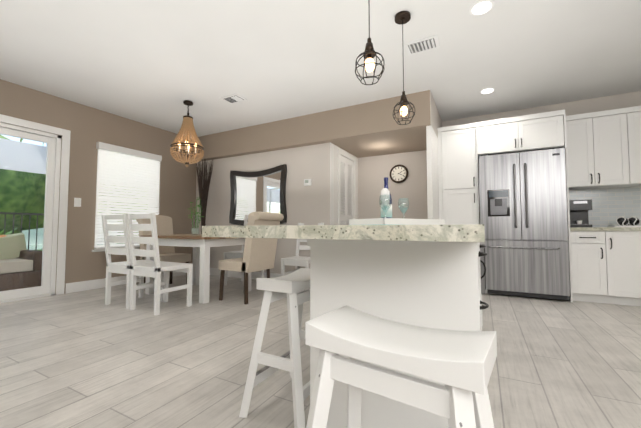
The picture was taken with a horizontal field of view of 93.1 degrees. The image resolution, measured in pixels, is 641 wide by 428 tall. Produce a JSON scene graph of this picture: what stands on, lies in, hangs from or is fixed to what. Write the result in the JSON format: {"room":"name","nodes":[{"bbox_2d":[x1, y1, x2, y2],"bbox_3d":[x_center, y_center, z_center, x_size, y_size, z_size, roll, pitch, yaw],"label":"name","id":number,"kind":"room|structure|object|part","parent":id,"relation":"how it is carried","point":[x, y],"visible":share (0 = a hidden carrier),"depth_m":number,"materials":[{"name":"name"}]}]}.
{"room":"dining room","nodes":[
{"label":"dining room","id":0,"kind":"room"},
{"bbox_2d":[0,79,196,294],"bbox_3d":[-3.733,-0.262,3.466,0.200,2.550,7.890,-1,-3,28],"label":"wall","id":1,"kind":"structure","parent":0,"point":[88,127],"depth_m":4.23,"materials":[{"name":"beige paint"}]},
{"bbox_2d":[0,114,70,303],"bbox_3d":[-4.115,-0.095,2.698,0.198,2.145,3.020,-1,-3,28],"label":"sliding door","id":2,"kind":"structure","parent":1,"relation":"attached to","point":[52,228],"depth_m":3.85,"materials":[{"name":"white paint"}]},
{"bbox_2d":[74,198,80,206],"bbox_3d":[-3.275,-0.158,4.096,0.012,0.120,0.080,-1,-3,28],"label":"switch plate","id":3,"kind":"object","parent":1,"relation":"attached to","point":[77,202],"visible":1,"depth_m":4.09,"materials":[{"name":"white paint"}]},
{"bbox_2d":[92,149,155,251],"bbox_3d":[-3.023,-0.203,4.730,0.205,1.510,0.970,-1,-3,28],"label":"window","id":4,"kind":"structure","parent":1,"relation":"in","point":[100,250],"depth_m":4.34,"materials":[{"name":"white paint"}]},
{"bbox_2d":[94,142,161,249],"bbox_3d":[-2.930,-0.242,4.682,0.073,1.517,0.950,-1,-3,28],"label":"window blind","id":5,"kind":"object","parent":4,"relation":"attached to","point":[145,166],"visible":0.71,"depth_m":4.59,"materials":[{"name":"white paint"}]},
{"bbox_2d":[65,271,185,293],"bbox_3d":[-2.854,1.013,4.827,0.020,0.130,1.980,-1,-3,28],"label":"baseboard","id":6,"kind":"structure","parent":1,"relation":"attached to","point":[84,285],"depth_m":4.22,"materials":[{"name":"white paint"}]},
{"bbox_2d":[196,142,333,273],"bbox_3d":[-1.099,-0.183,5.159,2.860,2.550,0.165,-1,-3,28],"label":"wall","id":7,"kind":"structure","parent":0,"point":[313,204],"depth_m":4.90,"materials":[{"name":"beige paint"}]},
{"bbox_2d":[210,268,280,279],"bbox_3d":[-1.120,1.024,5.062,2.860,0.130,0.016,-1,-3,28],"label":"baseboard","id":8,"kind":"structure","parent":7,"relation":"attached to","point":[213,271],"depth_m":5.21,"materials":[{"name":"white paint"}]},
{"bbox_3d":[-1.065,-0.288,5.077,1.191,0.982,0.044,-1,-3,28],"label":"wavy mirror","id":9,"kind":"part","parent":7,"relation":"part of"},
{"bbox_2d":[304,179,310,185],"bbox_3d":[-0.196,-0.483,4.634,0.120,0.100,0.028,-1,-3,28],"label":"thermostat","id":10,"kind":"object","parent":7,"relation":"attached to","point":[307,182],"visible":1,"depth_m":4.62,"materials":[{"name":"white paint"}]},
{"bbox_2d":[191,90,441,161],"bbox_3d":[-0.251,-1.239,5.281,4.290,0.430,1.260,-1,-3,28],"label":"soffit","id":11,"kind":"structure","parent":0,"point":[370,129],"depth_m":4.45,"materials":[{"name":"beige paint"}]},
{"bbox_2d":[0,275,640,427],"bbox_3d":[-0.068,0.971,1.458,8.500,0.100,7.890,-1,-3,28],"label":"floor","id":12,"kind":"structure","parent":0,"point":[86,359],"depth_m":1.94,"materials":[{"name":"beige tile"}]},
{"bbox_2d":[101,214,164,308],"bbox_3d":[-2.131,0.512,3.461,0.440,1.002,0.492,-1,-3,28],"label":"chair","id":13,"kind":"object","parent":12,"relation":"on","point":[123,267],"visible":0.73,"depth_m":3.33,"materials":[{"name":"white paint"}]},
{"bbox_2d":[126,213,192,314],"bbox_3d":[-1.716,0.502,3.240,0.440,1.002,0.492,-1,-3,28],"label":"chair","id":14,"kind":"object","parent":12,"relation":"on","point":[155,269],"visible":1,"depth_m":3.12,"materials":[{"name":"white paint"}]},
{"bbox_2d":[136,215,190,283],"bbox_3d":[-2.300,0.536,4.452,0.612,1.050,0.480,-1,-3,28],"label":"tufted chair","id":15,"kind":"object","parent":12,"relation":"on","point":[165,227],"visible":0.46,"depth_m":4.51,"materials":[{"name":"beige fabric"}]},
{"bbox_2d":[141,234,250,303],"bbox_3d":[-1.603,0.661,4.042,1.180,0.760,0.900,-1,-3,28],"label":"dining table","id":16,"kind":"object","parent":12,"relation":"on","point":[200,244],"visible":0.6,"depth_m":3.65,"materials":[{"name":"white wood"}]},
{"bbox_2d":[188,199,203,234],"bbox_3d":[-1.738,0.026,4.231,0.248,0.524,0.228,-1,-3,28],"label":"potted plant","id":17,"kind":"object","parent":16,"relation":"on","point":[195,230],"visible":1,"depth_m":4.19,"materials":[{"name":"green plant"}]},
{"bbox_2d":[196,158,213,233],"bbox_3d":[-2.049,0.050,5.332,0.302,2.100,0.306,-1,-3,28],"label":"decor","id":18,"kind":"object","parent":12,"relation":"on","point":[203,184],"visible":0.65,"depth_m":5.31,"materials":[{"name":"brown plant"}]},
{"bbox_2d":[224,215,263,284],"bbox_3d":[-1.147,0.534,4.673,0.440,1.072,0.492,-1,-3,28],"label":"chair","id":19,"kind":"object","parent":12,"relation":"on","point":[233,254],"visible":0.17,"depth_m":4.54,"materials":[{"name":"white paint"}]},
{"bbox_2d":[219,212,283,303],"bbox_3d":[-0.835,0.499,3.674,0.612,1.050,0.480,-1,-3,28],"label":"tufted chair","id":20,"kind":"object","parent":12,"relation":"on","point":[259,254],"visible":0.77,"depth_m":3.51,"materials":[{"name":"beige fabric"}]},
{"bbox_2d":[239,268,309,427],"bbox_3d":[-0.119,0.612,1.508,0.352,0.628,0.463,-1,-3,28],"label":"stool","id":21,"kind":"object","parent":12,"relation":"on","point":[292,286],"visible":0.81,"depth_m":1.37,"materials":[{"name":"white paint"}]},
{"bbox_2d":[281,223,323,289],"bbox_3d":[-0.251,0.590,4.375,0.440,0.932,0.492,-1,-3,28],"label":"chair","id":22,"kind":"object","parent":12,"relation":"on","point":[296,260],"visible":0.5,"depth_m":4.25,"materials":[{"name":"white paint"}]},
{"bbox_2d":[307,240,490,427],"bbox_3d":[0.628,0.535,1.981,0.818,0.820,1.990,-1,-3,28],"label":"kitchen island","id":23,"kind":"object","parent":12,"relation":"on","point":[430,276],"depth_m":1.06,"materials":[{"name":"white paint"}]},
{"bbox_2d":[202,224,484,243],"bbox_3d":[0.508,0.100,1.901,0.900,0.040,2.300,-1,-3,28],"label":"island countertop","id":24,"kind":"structure","parent":23,"relation":"on","point":[405,234],"depth_m":0.83,"materials":[{"name":"beige stone"}]},
{"bbox_2d":[348,218,444,224],"bbox_3d":[0.526,0.063,2.086,0.580,0.050,0.340,2,-3,-33],"label":"serving tray","id":25,"kind":"object","parent":24,"relation":"on","point":[387,221],"visible":0.75,"depth_m":1.92,"materials":[{"name":"white"}]},
{"bbox_2d":[379,195,390,217],"bbox_3d":[0.416,-0.026,1.947,0.080,0.190,0.080,-1,-3,28],"label":"wine glass","id":26,"kind":"object","parent":25,"relation":"on","point":[386,204],"visible":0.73,"depth_m":1.93,"materials":[{"name":"clear glass"}]},
{"bbox_2d":[381,188,389,208],"bbox_3d":[0.417,-0.099,1.950,0.057,0.136,0.058,-1,-3,28],"label":"napkin","id":27,"kind":"object","parent":26,"relation":"in","point":[385,192],"visible":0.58,"depth_m":1.93,"materials":[{"name":"white paint"}]},
{"bbox_2d":[381,177,391,217],"bbox_3d":[0.451,-0.087,2.080,0.077,0.325,0.076,-1,-3,28],"label":"wine bottle","id":28,"kind":"object","parent":25,"relation":"on","point":[388,214],"visible":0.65,"depth_m":2.05,"materials":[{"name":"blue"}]},
{"bbox_2d":[398,198,408,218],"bbox_3d":[0.590,-0.016,2.156,0.080,0.190,0.080,-1,-3,28],"label":"wine glass","id":29,"kind":"object","parent":25,"relation":"on","point":[405,204],"visible":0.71,"depth_m":2.14,"materials":[{"name":"clear glass"}]},
{"bbox_2d":[305,306,496,427],"bbox_3d":[0.176,0.574,0.689,0.463,0.628,0.352,-2,-3,35],"label":"stool","id":30,"kind":"object","parent":12,"relation":"on","point":[459,365],"visible":1,"depth_m":0.65,"materials":[{"name":"white paint"}]},
{"bbox_2d":[437,122,479,224],"bbox_3d":[2.006,-0.075,4.371,0.493,2.260,0.648,-1,-3,28],"label":"tall cabinet","id":31,"kind":"object","parent":12,"relation":"on","point":[462,148],"depth_m":4.13,"materials":[{"name":"white paint"}]},
{"bbox_2d":[479,147,569,299],"bbox_3d":[2.600,0.132,3.980,0.895,1.810,0.706,-1,-3,28],"label":"fridge","id":32,"kind":"object","parent":12,"relation":"on","point":[523,208],"visible":0.9,"depth_m":3.69,"materials":[{"name":"grey metal"}]},
{"bbox_2d":[570,231,617,303],"bbox_3d":[3.219,0.615,3.709,0.367,0.820,0.618,-1,-3,28],"label":"base cabinet","id":33,"kind":"object","parent":12,"relation":"on","point":[606,265],"depth_m":3.44,"materials":[{"name":"white paint"}]},
{"bbox_2d":[570,227,640,230],"bbox_3d":[4.146,0.162,3.228,2.474,0.040,0.633,-1,-3,28],"label":"countertop","id":34,"kind":"structure","parent":33,"relation":"on","point":[571,228],"depth_m":3.38,"materials":[{"name":"beige stone"}]},
{"bbox_2d":[569,199,591,226],"bbox_3d":[3.224,0.001,3.812,0.220,0.334,0.307,-1,-3,28],"label":"coffee maker","id":35,"kind":"object","parent":34,"relation":"on","point":[579,209],"visible":0.69,"depth_m":3.72,"materials":[{"name":"black plastic"}]},
{"bbox_2d":[607,217,640,226],"bbox_3d":[3.594,0.091,3.513,0.360,0.126,0.220,-1,-3,28],"label":"tray","id":36,"kind":"object","parent":34,"relation":"on","point":[628,222],"visible":1,"depth_m":3.50,"materials":[{"name":"white paint"}]},
{"bbox_2d":[614,231,640,305],"bbox_3d":[3.521,0.608,3.548,0.549,0.820,0.618,-1,-3,28],"label":"base cabinet","id":37,"kind":"object","parent":12,"relation":"on","point":[627,244],"depth_m":3.31,"materials":[{"name":"white paint"}]},
{"bbox_2d":[0,0,640,137],"bbox_3d":[-0.068,-1.676,1.582,8.500,0.100,7.890,-1,-3,28],"label":"ceiling","id":38,"kind":"structure","parent":0,"point":[155,63],"depth_m":2.97,"materials":[{"name":"white paint"}]},
{"bbox_2d":[170,100,203,166],"bbox_3d":[-1.779,-1.067,4.068,0.422,0.884,0.422,-1,-3,28],"label":"chandelier","id":39,"kind":"object","parent":38,"relation":"hanging from","point":[187,128],"visible":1,"depth_m":4.01,"materials":[{"name":"brown metal"}]},
{"bbox_2d":[219,94,246,103],"bbox_3d":[-1.142,-1.504,3.988,0.290,0.019,0.210,-1,-3,28],"label":"ceiling vent","id":40,"kind":"object","parent":38,"relation":"in","point":[233,98],"visible":0.98,"depth_m":3.96,"materials":[{"name":"white metal"}]},
{"bbox_2d":[355,0,384,84],"bbox_3d":[0.284,-1.192,1.774,0.177,0.848,0.177,-1,-3,28],"label":"pendant light","id":41,"kind":"object","parent":38,"relation":"hanging from","point":[369,53],"visible":1,"depth_m":1.74,"materials":[{"name":"brown metal"}]},
{"bbox_2d":[393,11,414,124],"bbox_3d":[0.658,-1.152,2.413,0.177,0.868,0.177,-1,-3,28],"label":"pendant light","id":42,"kind":"object","parent":38,"relation":"hanging from","point":[402,17],"visible":1,"depth_m":2.39,"materials":[{"name":"brown metal"}]},
{"bbox_2d":[404,35,439,55],"bbox_3d":[0.945,-1.558,2.823,0.290,0.019,0.210,-1,-3,28],"label":"ceiling vent","id":43,"kind":"object","parent":38,"relation":"in","point":[422,45],"visible":1,"depth_m":2.81,"materials":[{"name":"white metal"}]},
{"bbox_2d":[469,0,493,15],"bbox_3d":[1.241,-1.587,2.338,0.169,0.008,0.169,1,-3,-17],"label":"recessed light","id":44,"kind":"object","parent":38,"relation":"in","point":[481,7],"depth_m":2.33,"materials":[{"name":"white paint"}]},
{"bbox_2d":[480,88,494,93],"bbox_3d":[2.064,-1.521,3.756,0.169,0.008,0.169,1,-3,-17],"label":"recessed light","id":45,"kind":"object","parent":38,"relation":"in","point":[487,90],"depth_m":3.74,"materials":[{"name":"white paint"}]},
{"bbox_2d":[334,145,357,224],"bbox_3d":[0.387,0.026,5.025,0.120,2.120,1.010,-1,-3,28],"label":"door frame","id":46,"kind":"structure","parent":0,"point":[336,185],"depth_m":4.65,"materials":[{"name":"white paint"}]},
{"bbox_2d":[338,148,356,224],"bbox_3d":[0.431,0.040,5.011,0.061,2.090,0.750,-1,-3,28],"label":"door","id":47,"kind":"structure","parent":46,"relation":"attached to","point":[345,190],"depth_m":5.02,"materials":[{"name":"white paint"}]},
{"bbox_2d":[426,125,438,218],"bbox_3d":[1.626,-0.011,4.247,0.060,2.120,1.220,-1,-3,28],"label":"wall","id":48,"kind":"structure","parent":0,"point":[432,177],"depth_m":3.76,"materials":[{"name":"white paint"}]},
{"bbox_2d":[358,91,640,218],"bbox_3d":[1.844,-0.195,4.900,8.300,2.550,0.120,-1,-3,28],"label":"wall","id":49,"kind":"structure","parent":0,"point":[373,171],"depth_m":5.01,"materials":[{"name":"beige paint"}]},
{"bbox_2d":[389,164,408,182],"bbox_3d":[1.318,-0.676,5.105,0.316,0.316,0.050,-1,-3,28],"label":"wall clock","id":50,"kind":"object","parent":49,"relation":"attached to","point":[399,173],"visible":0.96,"depth_m":5.09,"materials":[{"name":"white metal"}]},
{"bbox_2d":[477,109,564,156],"bbox_3d":[2.634,-1.001,4.096,0.915,0.435,0.619,-1,-3,28],"label":"upper cabinet","id":51,"kind":"object","parent":49,"relation":"attached to","point":[539,131],"depth_m":3.81,"materials":[{"name":"white paint"}]},
{"bbox_2d":[566,107,637,189],"bbox_3d":[3.420,-0.781,3.820,0.677,0.900,0.348,-1,-3,28],"label":"upper cabinet","id":52,"kind":"object","parent":49,"relation":"attached to","point":[603,149],"depth_m":3.65,"materials":[{"name":"white paint"}]},
{"bbox_2d":[569,187,640,226],"bbox_3d":[4.293,-0.095,3.517,2.474,0.500,0.012,-1,-3,28],"label":"tile backsplash","id":53,"kind":"structure","parent":49,"relation":"attached to","point":[610,206],"depth_m":3.84,"materials":[{"name":"white tile"}]},
{"bbox_2d":[630,106,640,186],"bbox_3d":[3.940,-0.794,3.544,0.734,0.900,0.348,-1,-3,28],"label":"upper cabinet","id":54,"kind":"object","parent":49,"relation":"attached to","point":[638,108],"depth_m":3.50,"materials":[{"name":"white paint"}]},
{"label":"outside","id":55,"kind":"structure","parent":0,"visible":0},
{"bbox_2d":[26,243,124,250],"bbox_3d":[-18.277,1.604,12.566,34.100,0.270,55.000,-1,-3,28],"label":"lawn","id":56,"kind":"structure","parent":55,"point":[38,248],"depth_m":14.61,"materials":[{"name":"green plant"}]},
{"bbox_2d":[0,134,147,244],"bbox_3d":[-15.662,-1.872,10.705,24.159,8.369,56.112,-1,-3,28],"label":"trees","id":57,"kind":"object","parent":56,"relation":"on","point":[34,193],"depth_m":9.39,"materials":[{"name":"green plant"}]},
{"bbox_3d":[-5.889,1.042,3.504,3.700,0.028,12.600,-1,-3,28],"label":"patio slab","id":58,"kind":"object","parent":56,"relation":"on","visible":0},
{"bbox_2d":[0,233,41,290],"bbox_3d":[-4.184,0.646,3.908,0.810,0.802,0.720,-1,-3,28],"label":"wicker sofa","id":59,"kind":"object","parent":58,"relation":"on","point":[29,263],"depth_m":3.94,"materials":[{"name":"beige"}]},
{"bbox_2d":[0,212,43,249],"bbox_3d":[-5.945,0.563,6.107,0.040,1.172,1.100,-1,-3,28],"label":"fence","id":60,"kind":"object","parent":58,"relation":"on","point":[5,213],"depth_m":6.12,"materials":[{"name":"grey metal"}]},
{"bbox_2d":[0,138,148,186],"bbox_3d":[-5.739,-0.290,3.486,3.340,2.632,12.600,-1,-3,28],"label":"lanai","id":61,"kind":"object","parent":58,"relation":"on","point":[31,156],"depth_m":6.26,"materials":[{"name":"white paint"}]}
]}

